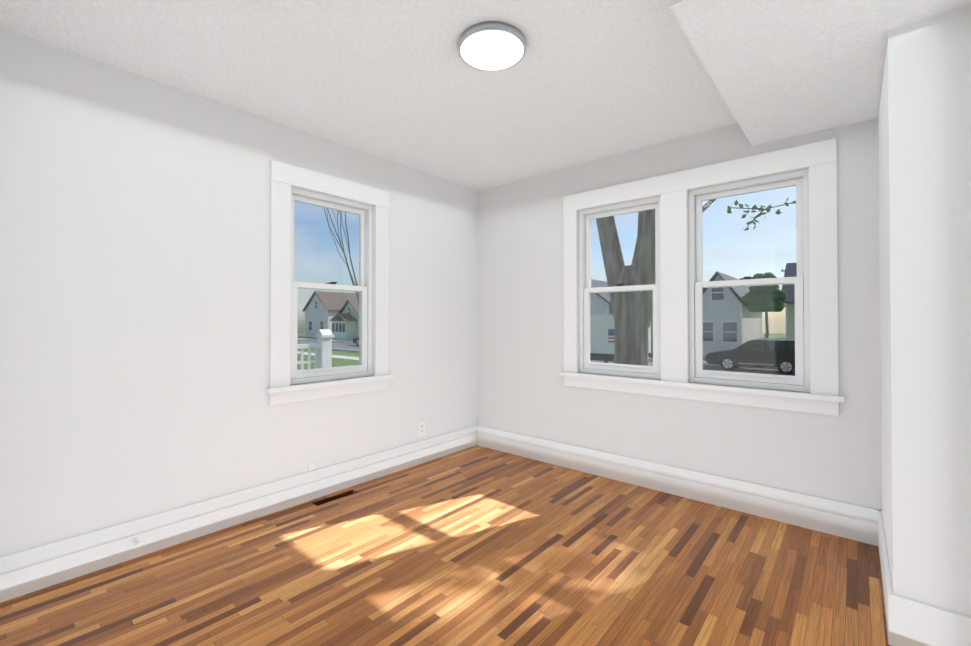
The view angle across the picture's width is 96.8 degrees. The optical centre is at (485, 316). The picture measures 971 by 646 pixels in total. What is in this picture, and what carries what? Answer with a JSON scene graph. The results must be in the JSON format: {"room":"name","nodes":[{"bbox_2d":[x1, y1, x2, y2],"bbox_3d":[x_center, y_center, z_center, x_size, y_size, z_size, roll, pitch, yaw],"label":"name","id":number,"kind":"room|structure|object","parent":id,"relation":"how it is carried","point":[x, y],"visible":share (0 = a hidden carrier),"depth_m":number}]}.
{"room":"empty bedroom","nodes":[
{"label":"empty bedroom","id":0,"kind":"room"},
{"bbox_2d":[0,28,476,556],"bbox_3d":[-1.154,-0.100,3.020,0.200,2.620,3.466,-1,-1,41],"label":"wall","id":1,"kind":"structure","parent":0,"point":[134,296],"depth_m":2.25},
{"bbox_2d":[308,463,314,470],"bbox_3d":[-1.146,0.996,2.846,0.024,0.044,0.044,-1,-1,41],"label":"cable jack","id":2,"kind":"object","parent":1,"relation":"attached to","point":[311,466],"visible":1,"depth_m":2.84},
{"bbox_2d":[265,160,393,405],"bbox_3d":[-1.070,-0.203,3.018,0.172,1.514,0.932,-1,-1,41],"label":"window","id":3,"kind":"structure","parent":1,"relation":"in","point":[285,374],"depth_m":2.95},
{"bbox_2d":[418,421,424,435],"bbox_3d":[-0.531,0.933,3.575,0.010,0.116,0.072,-1,-1,41],"label":"duplex electrical outlet","id":4,"kind":"object","parent":1,"relation":"attached to","point":[421,428],"visible":1,"depth_m":3.57},
{"bbox_2d":[0,0,737,190],"bbox_3d":[-0.415,-1.327,1.398,3.450,0.200,4.986,-1,-1,41],"label":"ceiling","id":5,"kind":"structure","parent":0,"point":[401,82],"depth_m":2.14},
{"bbox_2d":[459,21,525,70],"bbox_3d":[0.029,-1.201,1.934,0.300,0.040,0.300,-1,-1,41],"label":"ceiling light","id":6,"kind":"object","parent":5,"relation":"in","point":[491,45],"visible":1,"depth_m":1.89},
{"bbox_2d":[0,445,890,645],"bbox_3d":[0.122,1.230,1.998,3.450,0.060,3.336,-1,-1,41],"label":"floor","id":7,"kind":"structure","parent":0,"point":[476,545],"depth_m":1.98},
{"bbox_2d":[313,490,356,505],"bbox_3d":[-0.997,1.290,2.874,0.074,0.161,0.304,-1,-1,41],"label":"floor vent","id":8,"kind":"object","parent":7,"relation":"in","point":[330,499],"visible":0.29,"depth_m":2.90},
{"bbox_2d":[477,118,881,510],"bbox_3d":[1.218,-0.099,3.138,3.250,2.620,0.200,-1,-1,41],"label":"wall","id":9,"kind":"structure","parent":0,"point":[522,389],"depth_m":2.95},
{"bbox_2d":[559,138,843,415],"bbox_3d":[1.318,-0.211,2.966,1.765,1.530,0.172,-1,-1,41],"label":"window","id":10,"kind":"structure","parent":9,"relation":"in","point":[814,281],"depth_m":2.86},
{"bbox_2d":[666,0,970,146],"bbox_3d":[1.404,-1.137,1.832,0.856,0.170,1.557,-1,-1,41],"label":"ceiling","id":11,"kind":"structure","parent":0,"point":[777,70],"depth_m":1.73},
{"bbox_2d":[878,4,970,616],"bbox_3d":[1.861,-0.012,1.857,0.209,2.420,0.907,-1,-1,41],"label":"wall","id":12,"kind":"structure","parent":0,"point":[924,145],"depth_m":1.52},
{"bbox_2d":[0,425,970,645],"bbox_3d":[0.057,1.107,1.924,3.050,0.183,3.136,-1,-1,41],"label":"baseboard","id":13,"kind":"structure","parent":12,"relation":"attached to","point":[27,571],"depth_m":2.45},
{"bbox_2d":[132,538,140,547],"bbox_3d":[-1.711,1.113,2.116,0.077,0.026,0.026,-1,-1,41],"label":"door stop","id":14,"kind":"object","parent":13,"relation":"attached to","point":[137,544],"visible":1,"depth_m":2.10},
{"label":"outside","id":15,"kind":"structure","parent":0,"visible":0},
{"bbox_2d":[297,333,785,369],"bbox_3d":[14.149,3.094,20.687,180.000,0.300,170.000,-1,-1,41],"label":"ground","id":16,"kind":"structure","parent":15,"point":[347,363],"depth_m":33.73},
{"bbox_2d":[297,329,333,369],"bbox_3d":[-1.935,1.478,4.789,3.290,2.600,2.300,-1,-1,41],"label":"porch railing","id":17,"kind":"object","parent":16,"relation":"on","point":[323,343],"depth_m":6.37},
{"bbox_2d":[302,291,358,336],"bbox_3d":[-24.678,-0.286,73.766,8.200,7.559,9.700,-1,-1,41],"label":"house","id":18,"kind":"structure","parent":16,"relation":"on","point":[321,310],"depth_m":70.54},
{"bbox_2d":[324,207,358,303],"bbox_3d":[-5.887,-4.217,20.407,9.772,14.318,10.450,-1,-1,41],"label":"trees","id":19,"kind":"object","parent":16,"relation":"on","point":[348,244],"depth_m":19.22},
{"bbox_2d":[330,300,358,339],"bbox_3d":[-17.791,0.491,66.734,6.700,5.859,11.400,-1,-1,41],"label":"house","id":20,"kind":"structure","parent":16,"relation":"on","point":[353,311],"depth_m":62.59},
{"bbox_2d":[297,338,804,383],"bbox_3d":[-9.213,3.068,39.530,240.000,0.138,15.000,-1,-1,41],"label":"street","id":21,"kind":"structure","parent":16,"relation":"on","point":[355,348],"depth_m":29.18},
{"bbox_2d":[353,337,358,345],"bbox_3d":[-12.181,2.421,46.361,4.609,1.506,2.097,-1,-1,41],"label":"car","id":22,"kind":"object","parent":21,"relation":"on","point":[356,341],"depth_m":46.64},
{"bbox_2d":[590,315,650,362],"bbox_3d":[5.750,1.453,24.735,6.600,3.000,2.312,-1,-1,41],"label":"house","id":23,"kind":"structure","parent":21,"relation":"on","point":[605,344],"depth_m":22.92},
{"bbox_2d":[705,338,794,373],"bbox_3d":[14.814,2.060,23.223,4.960,1.748,2.221,-1,-1,41],"label":"car","id":24,"kind":"object","parent":21,"relation":"on","point":[784,342],"depth_m":22.44},
{"bbox_2d":[590,279,612,314],"bbox_3d":[11.233,-0.206,42.979,7.100,6.759,9.700,-1,-1,41],"label":"house","id":25,"kind":"structure","parent":16,"relation":"on","point":[607,308],"depth_m":38.24},
{"bbox_2d":[648,312,652,353],"bbox_3d":[16.433,-0.302,38.522,5.800,6.859,9.700,-1,-1,41],"label":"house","id":26,"kind":"structure","parent":16,"relation":"on","point":[651,335],"depth_m":35.04},
{"bbox_2d":[596,199,715,365],"bbox_3d":[3.243,-8.684,10.120,15.005,23.034,12.313,-1,-1,41],"label":"trees","id":27,"kind":"object","parent":16,"relation":"on","point":[631,268],"depth_m":7.88},
{"bbox_2d":[703,271,762,356],"bbox_3d":[20.154,-0.085,35.330,3.800,6.359,9.700,-1,-1,41],"label":"house","id":28,"kind":"structure","parent":16,"relation":"on","point":[722,328],"depth_m":31.89},
{"bbox_2d":[727,198,795,230],"bbox_3d":[6.867,-3.429,6.182,9.261,12.444,15.137,-1,-1,41],"label":"trees","id":29,"kind":"object","parent":16,"relation":"on","point":[767,209],"depth_m":6.33},
{"bbox_2d":[741,272,787,337],"bbox_3d":[17.948,0.124,27.837,2.673,5.814,2.231,-1,-1,41],"label":"trees","id":30,"kind":"object","parent":16,"relation":"on","point":[763,295],"depth_m":27.26},
{"bbox_2d":[780,263,796,337],"bbox_3d":[26.585,-0.499,29.162,10.200,7.059,8.700,-1,-1,41],"label":"house","id":31,"kind":"structure","parent":16,"relation":"on","point":[787,273],"depth_m":29.14}
]}

